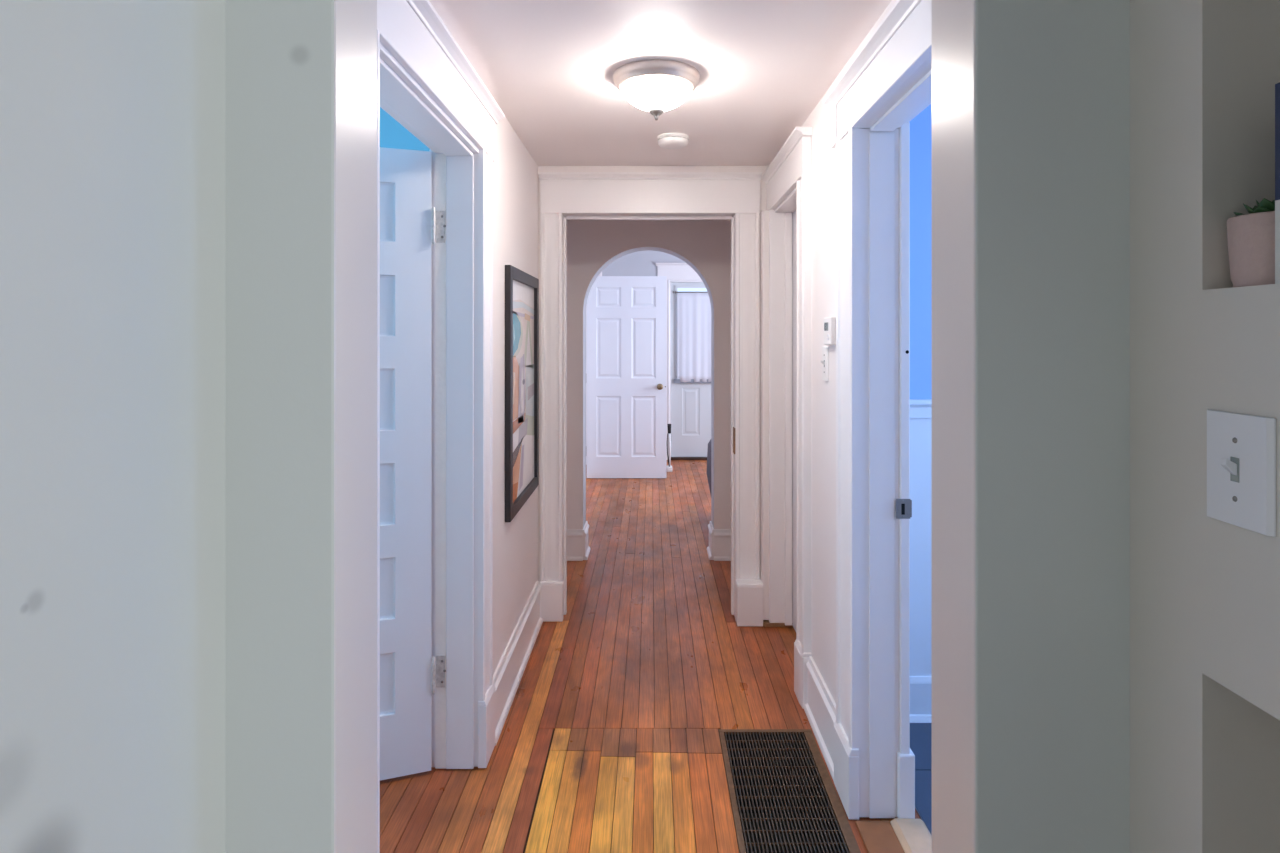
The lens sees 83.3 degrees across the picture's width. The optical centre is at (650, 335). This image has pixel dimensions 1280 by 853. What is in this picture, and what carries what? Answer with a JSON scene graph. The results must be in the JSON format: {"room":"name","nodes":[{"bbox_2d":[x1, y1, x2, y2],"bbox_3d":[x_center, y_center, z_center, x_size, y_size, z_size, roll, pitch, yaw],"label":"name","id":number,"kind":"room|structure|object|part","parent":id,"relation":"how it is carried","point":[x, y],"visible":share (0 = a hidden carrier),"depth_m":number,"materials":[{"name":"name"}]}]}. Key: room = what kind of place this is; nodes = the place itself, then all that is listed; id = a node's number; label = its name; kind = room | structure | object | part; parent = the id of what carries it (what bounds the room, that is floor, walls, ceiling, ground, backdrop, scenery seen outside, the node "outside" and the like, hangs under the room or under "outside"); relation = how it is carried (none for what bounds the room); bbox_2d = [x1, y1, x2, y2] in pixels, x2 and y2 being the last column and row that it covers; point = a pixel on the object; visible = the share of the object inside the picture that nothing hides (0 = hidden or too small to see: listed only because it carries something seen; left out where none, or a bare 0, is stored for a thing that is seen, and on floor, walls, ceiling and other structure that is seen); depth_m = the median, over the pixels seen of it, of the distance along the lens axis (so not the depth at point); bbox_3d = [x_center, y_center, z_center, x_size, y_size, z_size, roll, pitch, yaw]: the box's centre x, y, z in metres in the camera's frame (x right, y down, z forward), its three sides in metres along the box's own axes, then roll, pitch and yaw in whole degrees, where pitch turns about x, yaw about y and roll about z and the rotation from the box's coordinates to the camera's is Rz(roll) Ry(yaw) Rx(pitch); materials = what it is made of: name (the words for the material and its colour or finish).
{"room":"home hallway","nodes":[
{"label":"home hallway","id":0,"kind":"room"},
{"bbox_2d":[0,0,537,852],"bbox_3d":[-0.619,0.130,0.265,0.162,2.600,6.730,0,0,0],"label":"wall","id":1,"kind":"structure","parent":0,"point":[112,112],"depth_m":0.73,"materials":[{"name":"grey paint"}]},
{"bbox_2d":[380,147,434,780],"bbox_3d":[-1.080,0.408,2.196,0.812,2.020,0.120,0,0,-20],"label":"door","id":2,"kind":"structure","parent":1,"relation":"in","point":[405,175],"depth_m":2.32,"materials":[{"name":"paint"}]},
{"bbox_2d":[377,0,504,852],"bbox_3d":[-0.627,0.322,1.938,0.215,2.217,1.255,0,0,0],"label":"trim","id":3,"kind":"structure","parent":1,"relation":"attached to","point":[426,82],"depth_m":2.37,"materials":[{"name":"paint"}]},
{"bbox_3d":[-0.559,0.404,1.400,0.022,2.038,0.130,0,0,0],"label":"casing leg","id":4,"kind":"part","parent":3,"relation":"part of","materials":[{"name":"paint"}]},
{"bbox_3d":[-0.722,0.330,1.915,0.027,2.200,1.150,0,0,0],"label":"room casing","id":5,"kind":"part","parent":3,"relation":"part of","materials":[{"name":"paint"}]},
{"bbox_3d":[-0.545,-0.771,1.938,0.050,0.032,1.255,0,0,0],"label":"cap moulding","id":6,"kind":"part","parent":3,"relation":"part of","materials":[{"name":"paint"}]},
{"bbox_3d":[-0.559,0.404,2.439,0.022,2.038,0.132,0,0,0],"label":"casing leg","id":7,"kind":"part","parent":3,"relation":"part of","materials":[{"name":"paint"}]},
{"bbox_2d":[493,581,542,745],"bbox_3d":[-0.555,1.327,3.055,0.030,0.203,1.090,0,0,0],"label":"baseboard","id":8,"kind":"structure","parent":1,"relation":"attached to","point":[507,676],"depth_m":2.94,"materials":[{"name":"paint"}]},
{"bbox_2d":[505,265,538,521],"bbox_3d":[-0.557,0.224,3.152,0.023,1.002,0.705,0,0,0],"label":"framed poster","id":9,"kind":"object","parent":1,"relation":"attached to","point":[521,288],"visible":1,"depth_m":3.08,"materials":[{"name":"wood"}]},
{"bbox_2d":[513,280,533,502],"bbox_3d":[-0.560,0.224,3.152,0.003,0.906,0.609,0,0,0],"label":"print","id":10,"kind":"object","parent":9,"relation":"attached to","point":[523,290],"depth_m":3.16,"materials":[{"name":"paper"}]},
{"bbox_2d":[380,107,429,150],"bbox_3d":[-2.002,0.105,3.450,2.595,2.650,0.100,0,0,0],"label":"wall","id":11,"kind":"structure","parent":0,"point":[393,134],"depth_m":3.40,"materials":[{"name":"teal paint"}]},
{"bbox_2d":[602,251,684,275],"bbox_3d":[0.810,0.080,8.390,2.980,2.700,0.140,0,0,0],"label":"wall","id":12,"kind":"structure","parent":0,"point":[640,263],"depth_m":8.32,"materials":[{"name":"grey paint"}]},
{"bbox_2d":[656,263,702,459],"bbox_3d":[0.667,0.293,8.365,1.225,2.270,0.190,0,0,0],"label":"trim","id":13,"kind":"structure","parent":12,"relation":"attached to","point":[674,272],"depth_m":8.30,"materials":[{"name":"paint"}]},
{"bbox_3d":[0.158,0.392,8.309,0.115,2.073,0.022,0,0,0],"label":"casing leg","id":14,"kind":"part","parent":13,"relation":"part of","materials":[{"name":"paint"}]},
{"bbox_3d":[0.667,-0.826,8.295,1.225,0.032,0.050,0,0,0],"label":"cap moulding","id":15,"kind":"part","parent":13,"relation":"part of","materials":[{"name":"paint"}]},
{"bbox_2d":[671,457,706,459],"bbox_3d":[0.662,1.415,8.370,0.880,0.027,0.160,0,0,0],"label":"trim","id":16,"kind":"structure","parent":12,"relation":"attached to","point":[672,458],"depth_m":8.29,"materials":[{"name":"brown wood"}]},
{"bbox_2d":[671,282,710,456],"bbox_3d":[0.655,0.390,8.329,0.875,2.020,0.113,0,0,0],"label":"door","id":17,"kind":"structure","parent":12,"relation":"in","point":[690,401],"depth_m":8.34,"materials":[{"name":"white wood"}]},
{"bbox_2d":[673,291,710,381],"bbox_3d":[0.672,0.007,8.316,0.848,1.054,0.057,0,0,0],"label":"curtain","id":18,"kind":"object","parent":17,"relation":"hanging from","point":[693,308],"visible":0.55,"depth_m":8.30,"materials":[{"name":"white fabric"}]},
{"bbox_3d":[0.672,-0.505,8.316,0.848,0.030,0.057,0,0,0],"label":"rod","id":19,"kind":"part","parent":18,"relation":"part of","materials":[{"name":"metal"}]},
{"bbox_2d":[563,215,733,528],"bbox_3d":[0.450,0.130,4.700,3.900,2.600,0.200,0,0,0],"label":"wall","id":20,"kind":"structure","parent":0,"point":[592,245],"depth_m":4.60,"materials":[{"name":"beige paint"}]},
{"bbox_2d":[567,521,590,560],"bbox_3d":[-0.942,1.331,4.691,1.076,0.193,0.242,0,0,0],"label":"baseboard","id":21,"kind":"structure","parent":20,"relation":"attached to","point":[578,549],"depth_m":4.58,"materials":[{"name":"paint"}]},
{"bbox_2d":[707,521,730,560],"bbox_3d":[0.926,1.331,4.691,1.108,0.193,0.242,0,0,0],"label":"baseboard","id":22,"kind":"structure","parent":20,"relation":"attached to","point":[719,548],"depth_m":4.58,"materials":[{"name":"paint"}]},
{"bbox_2d":[538,166,767,584],"bbox_3d":[0.000,0.130,3.690,3.000,2.600,0.120,0,0,0],"label":"wall","id":23,"kind":"structure","parent":0,"point":[762,169],"depth_m":3.63,"materials":[{"name":"paint"}]},
{"bbox_2d":[538,172,762,626],"bbox_3d":[-0.005,0.308,3.643,1.114,2.244,0.217,0,0,0],"label":"trim","id":24,"kind":"structure","parent":23,"relation":"attached to","point":[574,195],"depth_m":3.61,"materials":[{"name":"paint"}]},
{"bbox_3d":[-0.501,0.407,3.618,0.109,2.045,0.024,0,0,0],"label":"casing leg","id":25,"kind":"part","parent":24,"relation":"part of","materials":[{"name":"paint"}]},
{"bbox_3d":[-0.005,-0.798,3.603,1.114,0.032,0.054,0,0,0],"label":"cap moulding","id":26,"kind":"part","parent":24,"relation":"part of","materials":[{"name":"paint"}]},
{"bbox_3d":[0.422,0.530,3.649,0.006,0.130,0.062,0,0,0],"label":"strike plate","id":27,"kind":"part","parent":24,"relation":"part of","materials":[{"name":"brown metal"}]},
{"bbox_3d":[0.485,0.407,3.618,0.122,2.045,0.024,0,0,0],"label":"casing leg","id":28,"kind":"part","parent":24,"relation":"part of","materials":[{"name":"paint"}]},
{"bbox_2d":[380,460,931,852],"bbox_3d":[-0.400,1.457,2.600,5.800,0.066,11.800,0,0,0],"label":"floor","id":29,"kind":"structure","parent":0,"point":[609,739],"depth_m":2.73,"materials":[{"name":"brown wood"}]},
{"bbox_2d":[666,424,671,471],"bbox_3d":[0.195,1.180,7.620,0.061,0.500,0.120,0,0,0],"label":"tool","id":30,"kind":"object","parent":29,"relation":"on","point":[669,467],"visible":1,"depth_m":7.61,"materials":[{"name":"white plastic"}]},
{"bbox_2d":[707,440,710,493],"bbox_3d":[0.795,1.110,5.550,0.735,0.640,0.819,0,0,0],"label":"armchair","id":31,"kind":"object","parent":29,"relation":"on","point":[709,443],"visible":0.03,"depth_m":5.48,"materials":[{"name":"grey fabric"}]},
{"bbox_2d":[719,729,860,852],"bbox_3d":[0.412,1.579,2.206,0.335,0.306,0.812,0,0,0],"label":"floor vent","id":32,"kind":"object","parent":29,"relation":"in","point":[784,798],"visible":0.97,"depth_m":2.31,"materials":[{"name":"metal"}]},
{"bbox_2d":[429,0,891,165],"bbox_3d":[0.018,-0.907,2.300,1.435,0.100,2.780,0,0,0],"label":"ceiling","id":33,"kind":"structure","parent":0,"point":[763,66],"depth_m":2.27,"materials":[{"name":"paint"}]},
{"bbox_2d":[613,59,699,120],"bbox_3d":[0.018,-0.783,2.370,0.285,0.148,0.285,0,0,0],"label":"ceiling light","id":34,"kind":"object","parent":33,"relation":"attached to","point":[655,86],"visible":1,"depth_m":2.29,"materials":[{"name":"white glass"}]},
{"bbox_3d":[0.018,-0.783,2.370,0.227,0.080,0.227,0,0,0],"label":"lamp shade","id":35,"kind":"part","parent":34,"relation":"part of","materials":[{"name":"white glass"}]},
{"bbox_2d":[657,132,688,148],"bbox_3d":[0.095,-0.837,3.100,0.136,0.041,0.136,0,0,0],"label":"smoke detector","id":36,"kind":"object","parent":33,"relation":"attached to","point":[673,140],"visible":1,"depth_m":3.06,"materials":[{"name":"white plastic"}]},
{"bbox_3d":[0.095,-0.851,3.100,0.136,0.012,0.136,0,0,0],"label":"mounting plate","id":37,"kind":"part","parent":36,"relation":"part of","materials":[{"name":"white plastic"}]},
{"bbox_2d":[225,0,1129,852],"bbox_3d":[-0.050,0.130,0.983,6.500,2.600,0.145,0,0,0],"label":"door frame","id":38,"kind":"structure","parent":0,"point":[1031,98],"depth_m":0.91,"materials":[{"name":"grey paint"}]},
{"bbox_2d":[909,103,931,675],"bbox_3d":[1.619,0.130,2.730,1.763,2.600,0.100,0,0,0],"label":"wall","id":39,"kind":"structure","parent":0,"point":[921,125],"depth_m":2.68,"materials":[{"name":"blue paint"}]},
{"bbox_2d":[910,676,931,722],"bbox_3d":[1.569,1.345,2.664,1.663,0.159,0.031,0,0,0],"label":"baseboard","id":40,"kind":"structure","parent":39,"relation":"attached to","point":[920,686],"depth_m":2.67,"materials":[{"name":"white paint"}]},
{"bbox_2d":[910,399,931,417],"bbox_3d":[1.569,0.270,2.665,1.663,0.070,0.030,0,0,0],"label":"chair rail","id":41,"kind":"object","parent":39,"relation":"attached to","point":[919,408],"depth_m":2.67,"materials":[{"name":"white paint"}]},
{"bbox_2d":[801,0,1279,852],"bbox_3d":[0.777,0.130,1.965,0.345,2.600,3.330,0,0,0],"label":"wall","id":42,"kind":"structure","parent":0,"point":[1205,590],"depth_m":0.81,"materials":[{"name":"grey paint"}]},
{"bbox_2d":[761,127,812,708],"bbox_3d":[0.642,0.317,3.184,0.185,2.227,0.888,0,0,0],"label":"trim","id":43,"kind":"structure","parent":42,"relation":"attached to","point":[787,178],"depth_m":3.52,"materials":[{"name":"paint"}]},
{"bbox_3d":[0.583,0.390,3.583,0.065,2.020,0.075,0,0,0],"label":"casing leg","id":44,"kind":"part","parent":43,"relation":"part of","materials":[{"name":"paint"}]},
{"bbox_3d":[0.583,-0.781,3.184,0.064,0.032,0.888,0,0,0],"label":"cap moulding","id":45,"kind":"part","parent":43,"relation":"part of","materials":[{"name":"paint"}]},
{"bbox_3d":[0.598,0.405,2.828,0.034,2.050,0.135,0,0,0],"label":"casing leg","id":46,"kind":"part","parent":43,"relation":"part of","materials":[{"name":"paint"}]},
{"bbox_2d":[792,211,795,630],"bbox_3d":[0.680,0.408,3.210,0.095,2.020,0.635,0,0,0],"label":"door","id":47,"kind":"structure","parent":42,"relation":"in","point":[794,212],"depth_m":3.48,"materials":[{"name":"paint"}]},
{"bbox_2d":[804,656,835,780],"bbox_3d":[0.600,1.327,2.529,0.030,0.203,0.453,0,0,0],"label":"baseboard","id":48,"kind":"structure","parent":42,"relation":"attached to","point":[820,709],"depth_m":2.53,"materials":[{"name":"paint"}]},
{"bbox_2d":[821,347,828,380],"bbox_3d":[0.606,0.097,2.530,0.019,0.118,0.075,0,0,0],"label":"light switch","id":49,"kind":"object","parent":42,"relation":"attached to","point":[825,350],"visible":1,"depth_m":2.51,"materials":[{"name":"white plastic"}]},
{"bbox_2d":[824,317,835,344],"bbox_3d":[0.605,-0.017,2.444,0.020,0.093,0.102,0,0,0],"label":"thermostat","id":50,"kind":"object","parent":42,"relation":"attached to","point":[829,322],"visible":1,"depth_m":2.40,"materials":[{"name":"white plastic"}]},
{"bbox_2d":[823,0,931,819],"bbox_3d":[0.668,0.332,1.742,0.215,2.197,1.205,0,0,0],"label":"trim","id":51,"kind":"structure","parent":42,"relation":"attached to","point":[887,84],"depth_m":2.13,"materials":[{"name":"paint"}]},
{"bbox_3d":[0.602,0.407,2.214,0.026,2.045,0.172,0,0,0],"label":"casing leg","id":52,"kind":"part","parent":51,"relation":"part of","materials":[{"name":"paint"}]},
{"bbox_3d":[0.588,-0.751,1.742,0.054,0.032,1.205,0,0,0],"label":"cap moulding","id":53,"kind":"part","parent":51,"relation":"part of","materials":[{"name":"paint"}]},
{"bbox_3d":[0.744,0.508,2.123,0.046,0.058,0.015,0,0,0],"label":"strike plate","id":54,"kind":"part","parent":51,"relation":"part of","materials":[{"name":"metal"}]},
{"bbox_3d":[0.749,0.338,1.710,0.027,2.176,1.020,0,0,0],"label":"room casing","id":55,"kind":"part","parent":51,"relation":"part of","materials":[{"name":"paint"}]},
{"bbox_2d":[855,818,931,852],"bbox_3d":[0.700,1.421,1.708,0.200,0.018,0.815,0,0,0],"label":"threshold","id":56,"kind":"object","parent":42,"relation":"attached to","point":[898,835],"depth_m":2.04,"materials":[{"name":"brown wood"}]},
{"bbox_2d":[1207,409,1275,536],"bbox_3d":[0.596,0.137,0.739,0.019,0.115,0.085,0,0,0],"label":"light switch","id":57,"kind":"object","parent":42,"relation":"attached to","point":[1241,448],"visible":1,"depth_m":0.73,"materials":[{"name":"white plastic"}]},
{"bbox_2d":[1227,198,1274,286],"bbox_3d":[0.649,-0.097,0.748,0.081,0.093,0.081,0,0,0],"label":"potted succulent","id":58,"kind":"object","parent":42,"relation":"on","point":[1251,236],"visible":0.84,"depth_m":0.73,"materials":[{"name":"white ceramic"}]},
{"bbox_2d":[1275,82,1279,283],"bbox_3d":[0.676,-0.148,0.690,0.130,0.196,0.030,0,0,0],"label":"book","id":59,"kind":"object","parent":42,"relation":"on","point":[1277,86],"visible":1,"depth_m":0.70,"materials":[{"name":"blue paper"}]},
{"bbox_3d":[-1.130,0.080,6.585,0.900,2.700,3.570,0,0,0],"label":"wall","id":60,"kind":"structure","parent":0,"visible":0},
{"bbox_2d":[586,305,586,464],"bbox_3d":[-0.715,0.314,7.620,0.170,2.232,1.160,0,0,0],"label":"trim","id":61,"kind":"structure","parent":60,"relation":"attached to","point":[586,305],"depth_m":8.01,"materials":[{"name":"paint"}]},
{"bbox_2d":[587,276,665,477],"bbox_3d":[-0.260,0.412,7.218,0.830,2.020,0.172,0,0,0],"label":"door","id":62,"kind":"structure","parent":60,"relation":"in","point":[626,315],"depth_m":7.20,"materials":[{"name":"paint"}]},
{"bbox_3d":[0.090,0.507,7.166,0.062,0.062,0.068,0,0,0],"label":"handle","id":63,"kind":"part","parent":62,"relation":"part of","materials":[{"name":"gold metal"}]}
]}

